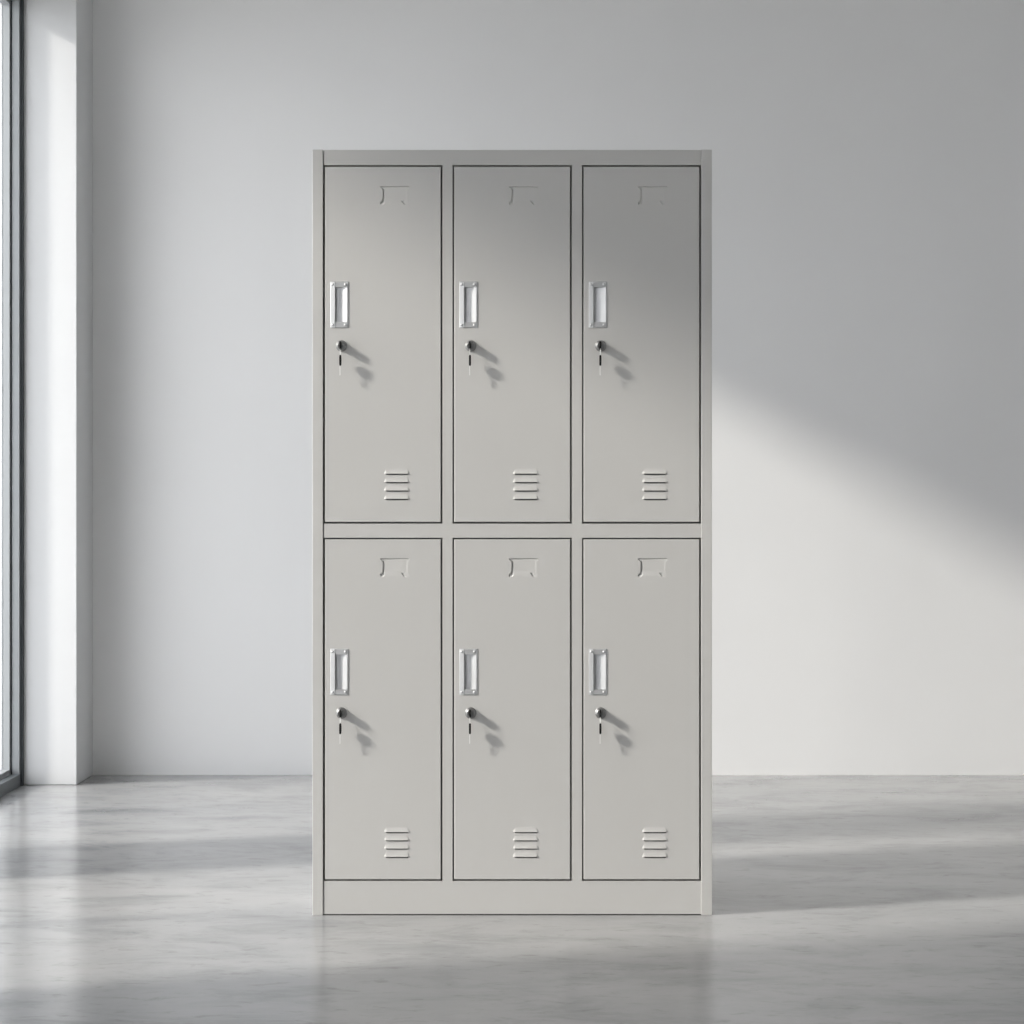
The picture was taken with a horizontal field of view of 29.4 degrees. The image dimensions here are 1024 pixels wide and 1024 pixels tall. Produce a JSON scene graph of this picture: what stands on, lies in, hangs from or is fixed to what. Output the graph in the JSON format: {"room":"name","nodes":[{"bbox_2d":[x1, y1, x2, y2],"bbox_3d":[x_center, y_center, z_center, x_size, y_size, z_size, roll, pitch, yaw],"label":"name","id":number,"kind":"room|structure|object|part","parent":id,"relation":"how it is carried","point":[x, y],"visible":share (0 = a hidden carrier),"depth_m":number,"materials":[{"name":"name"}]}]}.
{"room":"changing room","nodes":[
{"label":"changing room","id":0,"kind":"room"},
{"bbox_2d":[0,0,92,784],"bbox_3d":[-1.636,-0.593,6.619,0.381,3.000,0.247,0,0,0],"label":"pillar","id":1,"kind":"structure","parent":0,"point":[58,34],"depth_m":6.50,"materials":[{"name":"grey paint"}]},
{"bbox_2d":[0,775,1023,1023],"bbox_3d":[0.537,0.967,2.071,4.726,0.120,9.742,0,0,0],"label":"floor","id":2,"kind":"structure","parent":0,"point":[125,899],"depth_m":4.27,"materials":[{"name":"concrete"}]},
{"bbox_2d":[313,150,711,914],"bbox_3d":[0.001,0.046,4.621,0.899,1.723,0.458,0,0,0],"label":"locker","id":3,"kind":"object","parent":2,"relation":"on","point":[522,541],"visible":1,"depth_m":4.40,"materials":[{"name":"silver metal"}]},
{"bbox_3d":[-0.437,0.046,4.624,0.023,1.723,0.451,0,0,0],"label":"panel","id":4,"kind":"part","parent":3,"relation":"part of","materials":[{"name":"silver metal"}]},
{"bbox_3d":[-0.388,0.360,4.402,0.041,0.104,0.009,0,0,0],"label":"handle","id":5,"kind":"part","parent":3,"relation":"part of","materials":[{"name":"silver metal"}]},
{"bbox_3d":[-0.388,-0.467,4.402,0.041,0.104,0.009,0,0,0],"label":"handle","id":6,"kind":"part","parent":3,"relation":"part of","materials":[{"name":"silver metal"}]},
{"bbox_2d":[339,709,341,733],"bbox_3d":[-0.385,0.481,4.385,0.005,0.077,0.015,0,0,0],"label":"keys","id":7,"kind":"object","parent":3,"relation":"attached to","point":[340,713],"visible":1,"depth_m":4.38,"materials":[{"name":"black plastic"}]},
{"bbox_2d":[339,341,341,365],"bbox_3d":[-0.385,-0.345,4.385,0.005,0.077,0.015,0,0,0],"label":"keys","id":8,"kind":"object","parent":3,"relation":"attached to","point":[340,358],"visible":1,"depth_m":4.38,"materials":[{"name":"black plastic"}]},
{"bbox_3d":[-0.291,0.444,4.409,0.260,0.765,0.018,0,0,0],"label":"door","id":9,"kind":"part","parent":3,"relation":"part of","materials":[{"name":"silver metal"}]},
{"bbox_3d":[-0.291,-0.377,4.409,0.260,0.800,0.018,0,0,0],"label":"door","id":10,"kind":"part","parent":3,"relation":"part of","materials":[{"name":"silver metal"}]},
{"bbox_3d":[-0.098,0.360,4.402,0.041,0.104,0.009,0,0,0],"label":"handle","id":11,"kind":"part","parent":3,"relation":"part of","materials":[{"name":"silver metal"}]},
{"bbox_3d":[-0.098,-0.467,4.402,0.041,0.104,0.009,0,0,0],"label":"handle","id":12,"kind":"part","parent":3,"relation":"part of","materials":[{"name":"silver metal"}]},
{"bbox_2d":[469,341,470,374],"bbox_3d":[-0.094,-0.345,4.385,0.005,0.077,0.015,0,0,0],"label":"keys","id":13,"kind":"object","parent":3,"relation":"attached to","point":[469,341],"visible":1,"depth_m":4.38,"materials":[{"name":"black plastic"}]},
{"bbox_2d":[469,709,470,743],"bbox_3d":[-0.094,0.481,4.385,0.005,0.077,0.015,0,0,0],"label":"keys","id":14,"kind":"object","parent":3,"relation":"attached to","point":[469,709],"visible":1,"depth_m":4.38,"materials":[{"name":"black plastic"}]},
{"bbox_3d":[0.000,0.444,4.409,0.261,0.765,0.018,0,0,0],"label":"door","id":15,"kind":"part","parent":3,"relation":"part of","materials":[{"name":"silver metal"}]},
{"bbox_3d":[0.000,-0.377,4.409,0.261,0.800,0.018,0,0,0],"label":"door","id":16,"kind":"part","parent":3,"relation":"part of","materials":[{"name":"silver metal"}]},
{"bbox_3d":[0.001,-0.798,4.410,0.849,0.034,0.020,0,0,0],"label":"rail","id":17,"kind":"part","parent":3,"relation":"part of","materials":[{"name":"silver metal"}]},
{"bbox_3d":[0.001,0.042,4.410,0.849,0.032,0.020,0,0,0],"label":"rail","id":18,"kind":"part","parent":3,"relation":"part of","materials":[{"name":"silver metal"}]},
{"bbox_3d":[0.001,0.868,4.410,0.849,0.074,0.020,0,0,0],"label":"kick plate","id":19,"kind":"part","parent":3,"relation":"part of","materials":[{"name":"silver metal"}]},
{"bbox_3d":[0.001,0.043,4.849,0.896,1.709,0.002,0,0,0],"label":"panel","id":20,"kind":"part","parent":3,"relation":"part of","materials":[{"name":"silver metal"}]},
{"bbox_3d":[0.193,0.360,4.402,0.041,0.104,0.009,0,0,0],"label":"handle","id":21,"kind":"part","parent":3,"relation":"part of","materials":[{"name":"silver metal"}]},
{"bbox_3d":[0.193,-0.467,4.402,0.041,0.104,0.009,0,0,0],"label":"handle","id":22,"kind":"part","parent":3,"relation":"part of","materials":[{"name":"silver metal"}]},
{"bbox_2d":[599,341,601,374],"bbox_3d":[0.198,-0.345,4.385,0.005,0.077,0.015,0,0,0],"label":"keys","id":23,"kind":"object","parent":3,"relation":"attached to","point":[600,358],"visible":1,"depth_m":4.38,"materials":[{"name":"black plastic"}]},
{"bbox_2d":[599,709,601,743],"bbox_3d":[0.198,0.481,4.385,0.005,0.077,0.015,0,0,0],"label":"keys","id":24,"kind":"object","parent":3,"relation":"attached to","point":[600,727],"visible":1,"depth_m":4.38,"materials":[{"name":"black plastic"}]},
{"bbox_3d":[0.291,0.444,4.409,0.260,0.765,0.018,0,0,0],"label":"door","id":25,"kind":"part","parent":3,"relation":"part of","materials":[{"name":"silver metal"}]},
{"bbox_3d":[0.291,-0.377,4.409,0.260,0.800,0.018,0,0,0],"label":"door","id":26,"kind":"part","parent":3,"relation":"part of","materials":[{"name":"silver metal"}]},
{"bbox_3d":[0.438,0.046,4.624,0.024,1.723,0.451,0,0,0],"label":"panel","id":27,"kind":"part","parent":3,"relation":"part of","materials":[{"name":"silver metal"}]},
{"bbox_2d":[93,0,1023,774],"bbox_3d":[0.537,-0.593,6.842,4.726,3.000,0.200,0,0,0],"label":"wall","id":28,"kind":"structure","parent":0,"point":[868,155],"depth_m":6.74,"materials":[{"name":"paint"}]},
{"bbox_3d":[-1.727,-0.593,1.948,0.200,3.000,9.095,0,0,0],"label":"wall","id":29,"kind":"structure","parent":0,"visible":0},
{"bbox_2d":[0,0,23,796],"bbox_3d":[-1.656,-0.593,5.818,0.069,3.000,1.354,0,0,0],"label":"window","id":30,"kind":"structure","parent":29,"relation":"in","point":[12,772],"depth_m":6.47,"materials":[{"name":"silver metal"}]},
{"bbox_3d":[-1.673,-0.414,5.818,0.027,2.558,1.307,0,0,0],"label":"sash","id":31,"kind":"part","parent":30,"relation":"part of","materials":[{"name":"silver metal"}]},
{"bbox_3d":[-1.641,0.887,5.818,0.028,0.040,1.302,0,0,0],"label":"sill","id":32,"kind":"part","parent":30,"relation":"part of","materials":[{"name":"grey metal"}]}
]}

